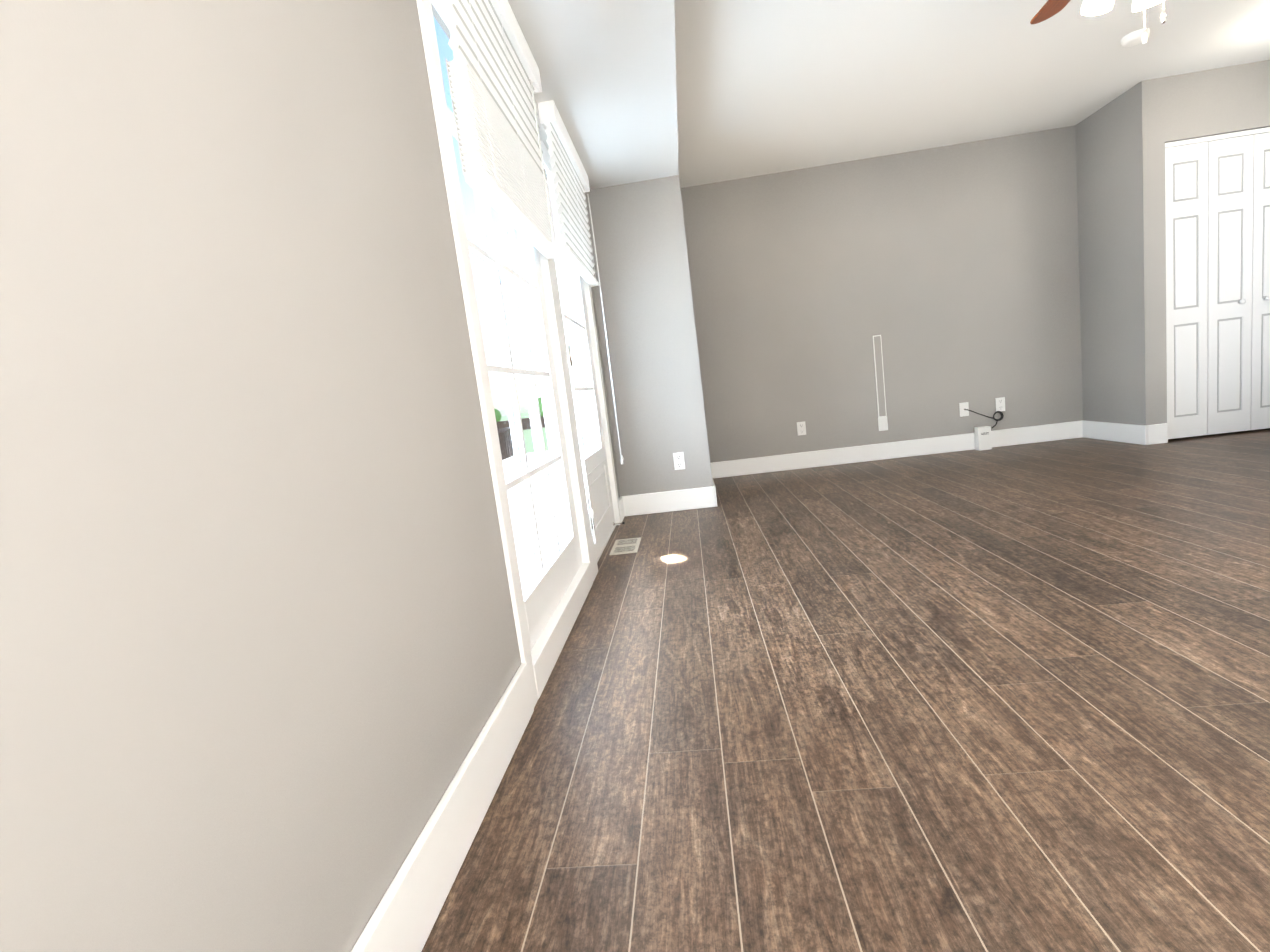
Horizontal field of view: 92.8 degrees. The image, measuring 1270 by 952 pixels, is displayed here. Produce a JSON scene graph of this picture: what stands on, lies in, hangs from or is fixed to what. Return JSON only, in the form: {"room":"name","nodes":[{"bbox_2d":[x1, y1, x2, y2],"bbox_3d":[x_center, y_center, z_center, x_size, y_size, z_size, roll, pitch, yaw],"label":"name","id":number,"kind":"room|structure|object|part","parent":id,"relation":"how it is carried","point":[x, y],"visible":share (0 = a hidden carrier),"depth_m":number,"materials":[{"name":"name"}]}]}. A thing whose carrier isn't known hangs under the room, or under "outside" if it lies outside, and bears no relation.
{"room":"empty living room","nodes":[
{"label":"empty living room","id":0,"kind":"room"},
{"bbox_2d":[0,0,1269,951],"bbox_3d":[-0.135,-0.699,2.220,0.770,2.440,6.310,-6,8,6],"label":"wall","id":1,"kind":"structure","parent":0,"point":[258,654],"depth_m":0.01,"materials":[{"name":"grey paint"}]},
{"bbox_2d":[351,663,533,951],"bbox_3d":[-0.379,0.728,0.542,0.016,0.140,2.210,-6,8,6],"label":"baseboard","id":2,"kind":"structure","parent":1,"relation":"attached to","point":[407,912],"depth_m":1.06,"materials":[{"name":"white wood"}]},
{"bbox_2d":[442,0,559,259],"bbox_3d":[-0.409,-1.182,1.965,0.070,0.725,0.976,-6,8,6],"label":"window blind","id":3,"kind":"object","parent":1,"relation":"attached to","point":[492,69],"visible":1,"depth_m":1.82,"materials":[{"name":"white plastic"}]},
{"bbox_2d":[530,80,595,543],"bbox_3d":[-0.259,-0.568,2.255,0.020,1.697,0.036,-6,8,6],"label":"blind cord","id":4,"kind":"object","parent":3,"relation":"hanging from","point":[591,512],"visible":1,"depth_m":2.26,"materials":[{"name":"white plastic"}]},
{"bbox_2d":[429,0,582,649],"bbox_3d":[-0.418,-0.499,2.066,0.045,1.953,1.014,-6,8,6],"label":"patio door","id":5,"kind":"structure","parent":1,"relation":"in","point":[544,588],"depth_m":2.15,"materials":[{"name":"white"}]},
{"bbox_2d":[416,0,621,706],"bbox_3d":[-0.368,-0.571,2.659,0.114,2.130,2.340,-6,8,6],"label":"trim","id":6,"kind":"structure","parent":1,"relation":"attached to","point":[540,658],"depth_m":1.86,"materials":[{"name":"white wood"}]},
{"bbox_2d":[542,169,594,528],"bbox_3d":[-0.297,-0.545,2.733,0.012,1.614,0.040,-6,8,6],"label":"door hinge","id":7,"kind":"object","parent":1,"relation":"attached to","point":[571,365],"visible":0.42,"depth_m":2.74,"materials":[{"name":"silver metal"}]},
{"bbox_2d":[540,139,614,557],"bbox_3d":[-0.312,-0.623,3.245,0.051,2.038,0.990,-6,8,6],"label":"window unit","id":8,"kind":"structure","parent":1,"relation":"in","point":[596,466],"depth_m":3.36,"materials":[{"name":"white"}]},
{"bbox_2d":[538,100,598,286],"bbox_3d":[-0.315,-1.403,3.177,0.070,0.635,0.976,-6,8,6],"label":"window blind","id":9,"kind":"object","parent":8,"relation":"attached to","point":[570,181],"visible":1,"depth_m":2.98,"materials":[{"name":"white plastic"}]},
{"bbox_2d":[587,194,623,464],"bbox_3d":[-0.170,-0.827,3.497,0.018,1.540,0.037,-6,8,6],"label":"blind cord","id":10,"kind":"object","parent":9,"relation":"hanging from","point":[622,462],"visible":1,"depth_m":3.49,"materials":[{"name":"white plastic"}]},
{"bbox_2d":[619,486,714,519],"bbox_3d":[0.204,0.175,4.089,0.600,0.140,0.020,-6,8,6],"label":"baseboard","id":11,"kind":"structure","parent":1,"relation":"attached to","point":[694,498],"depth_m":4.08,"materials":[{"name":"white wood"}]},
{"bbox_2d":[673,452,684,469],"bbox_3d":[0.295,-0.100,4.047,0.072,0.116,0.008,-6,8,6],"label":"outlet","id":12,"kind":"object","parent":1,"relation":"attached to","point":[679,461],"visible":1,"depth_m":4.04,"materials":[{"name":"white plastic"}]},
{"bbox_2d":[710,463,716,506],"bbox_3d":[0.587,0.049,4.664,0.020,0.140,1.246,-6,8,6],"label":"baseboard","id":13,"kind":"structure","parent":1,"relation":"attached to","point":[713,490],"depth_m":4.05,"materials":[{"name":"white wood"}]},
{"bbox_2d":[797,421,805,435],"bbox_3d":[1.430,-0.408,5.187,0.072,0.116,0.008,-6,8,6],"label":"electrical outlet","id":14,"kind":"object","parent":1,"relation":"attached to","point":[801,428],"visible":1,"depth_m":5.18,"materials":[{"name":"white plastic"}]},
{"bbox_2d":[873,335,887,430],"bbox_3d":[2.062,-0.778,5.079,0.076,0.800,0.011,-6,8,6],"label":"cover","id":15,"kind":"object","parent":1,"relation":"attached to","point":[880,389],"visible":1,"depth_m":5.08,"materials":[{"name":"white plastic"}]},
{"bbox_2d":[711,420,1082,477],"bbox_3d":[2.173,-0.216,5.147,3.115,0.140,0.020,-6,8,6],"label":"baseboard","id":16,"kind":"structure","parent":1,"relation":"attached to","point":[1066,430],"depth_m":5.14,"materials":[{"name":"white wood"}]},
{"bbox_2d":[959,402,968,416],"bbox_3d":[2.755,-0.556,5.050,0.072,0.116,0.020,-6,8,6],"label":"outlet","id":17,"kind":"object","parent":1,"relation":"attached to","point":[963,406],"visible":1,"depth_m":5.05,"materials":[{"name":"white plastic"}]},
{"bbox_2d":[965,409,1003,427],"bbox_3d":[2.903,-0.480,5.019,0.289,0.186,0.040,-6,8,6],"label":"cord","id":18,"kind":"object","parent":17,"relation":"attached to","point":[1001,417],"visible":1,"depth_m":5.00,"materials":[{"name":"black plastic"}]},
{"bbox_2d":[995,397,1004,410],"bbox_3d":[3.041,-0.595,5.027,0.072,0.116,0.008,-6,8,6],"label":"electrical outlet","id":19,"kind":"object","parent":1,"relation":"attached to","point":[1000,403],"visible":0.96,"depth_m":5.03,"materials":[{"name":"white plastic"}]},
{"bbox_2d":[1083,420,1154,444],"bbox_3d":[3.678,-0.339,4.643,0.020,0.140,0.676,-6,8,6],"label":"baseboard","id":20,"kind":"structure","parent":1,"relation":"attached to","point":[1119,432],"depth_m":4.56,"materials":[{"name":"white wood"}]},
{"bbox_2d":[1165,127,1269,438],"bbox_3d":[4.247,-1.316,4.160,1.137,2.014,0.077,-6,8,6],"label":"bifold closet door","id":21,"kind":"structure","parent":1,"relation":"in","point":[1217,201],"depth_m":4.17,"materials":[{"name":"white wood"}]},
{"bbox_2d":[422,428,1269,951],"bbox_3d":[2.298,0.292,2.164,5.370,0.100,6.310,-6,8,6],"label":"floor","id":22,"kind":"structure","parent":0,"point":[1008,698],"depth_m":1.37,"materials":[{"name":"laminate"}]},
{"bbox_2d":[609,537,640,554],"bbox_3d":[-0.050,0.381,3.303,0.145,0.007,0.310,-6,8,6],"label":"floor vent","id":23,"kind":"object","parent":22,"relation":"in","point":[625,546],"visible":1,"depth_m":3.28,"materials":[{"name":"beige metal"}]},
{"bbox_2d":[974,426,991,450],"bbox_3d":[2.884,-0.313,5.006,0.100,0.190,0.072,-6,8,6],"label":"device box","id":24,"kind":"object","parent":22,"relation":"on","point":[982,437],"visible":1,"depth_m":4.98,"materials":[{"name":"white plastic"}]},
{"bbox_2d":[508,0,1269,188],"bbox_3d":[2.006,-2.018,1.853,5.090,0.340,6.030,-6,8,6],"label":"ceiling","id":25,"kind":"structure","parent":0,"point":[694,92],"depth_m":3.34,"materials":[{"name":"white paint"}]},
{"bbox_2d":[1121,28,1149,46],"bbox_3d":[2.801,-2.448,3.382,0.128,0.038,0.128,-6,8,6],"label":"smoke detector","id":26,"kind":"object","parent":25,"relation":"attached to","point":[1133,38],"visible":0.75,"depth_m":3.35,"materials":[{"name":"white plastic"}]},
{"label":"outside","id":27,"kind":"structure","parent":0,"visible":0},
{"bbox_2d":[497,427,588,587],"bbox_3d":[-1.681,0.225,4.809,2.999,0.640,15.020,-6,8,6],"label":"deck","id":28,"kind":"object","parent":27,"point":[544,544],"depth_m":5.55,"materials":[{"name":"white wood"}]},
{"bbox_2d":[501,410,586,452],"bbox_3d":[-56.772,0.912,55.559,116.020,0.020,220.000,-6,8,6],"label":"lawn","id":29,"kind":"structure","parent":27,"point":[528,438],"depth_m":25.00,"materials":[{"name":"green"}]},
{"bbox_2d":[494,397,582,421],"bbox_3d":[-29.601,-4.324,60.660,69.752,2.164,7.754,-6,8,6],"label":"trees","id":30,"kind":"object","parent":29,"relation":"on","point":[540,408],"depth_m":57.74,"materials":[{"name":"green plant"}]},
{"bbox_2d":[496,411,584,429],"bbox_3d":[-28.653,3.153,10.129,60.000,0.650,54.300,-6,8,6],"label":"fence","id":31,"kind":"object","parent":29,"relation":"on","point":[524,422],"depth_m":34.63,"materials":[{"name":"brown"}]},
{"bbox_3d":[1.579,-2.091,1.862,0.430,0.034,0.430,-6,8,6],"label":"ceiling medallion","id":32,"kind":"object","parent":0,"visible":0},
{"bbox_2d":[1030,0,1166,43],"bbox_3d":[1.640,-1.742,1.952,1.269,0.691,1.238,-6,8,6],"label":"fan","id":33,"kind":"object","parent":32,"relation":"hanging from","point":[1049,9],"visible":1,"depth_m":2.05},
{"bbox_3d":[1.679,-1.886,2.329,0.128,0.010,0.450,-18,6,11],"label":"blade","id":34,"kind":"part","parent":33,"relation":"part of","materials":[{"name":"brown wood"}]}
]}

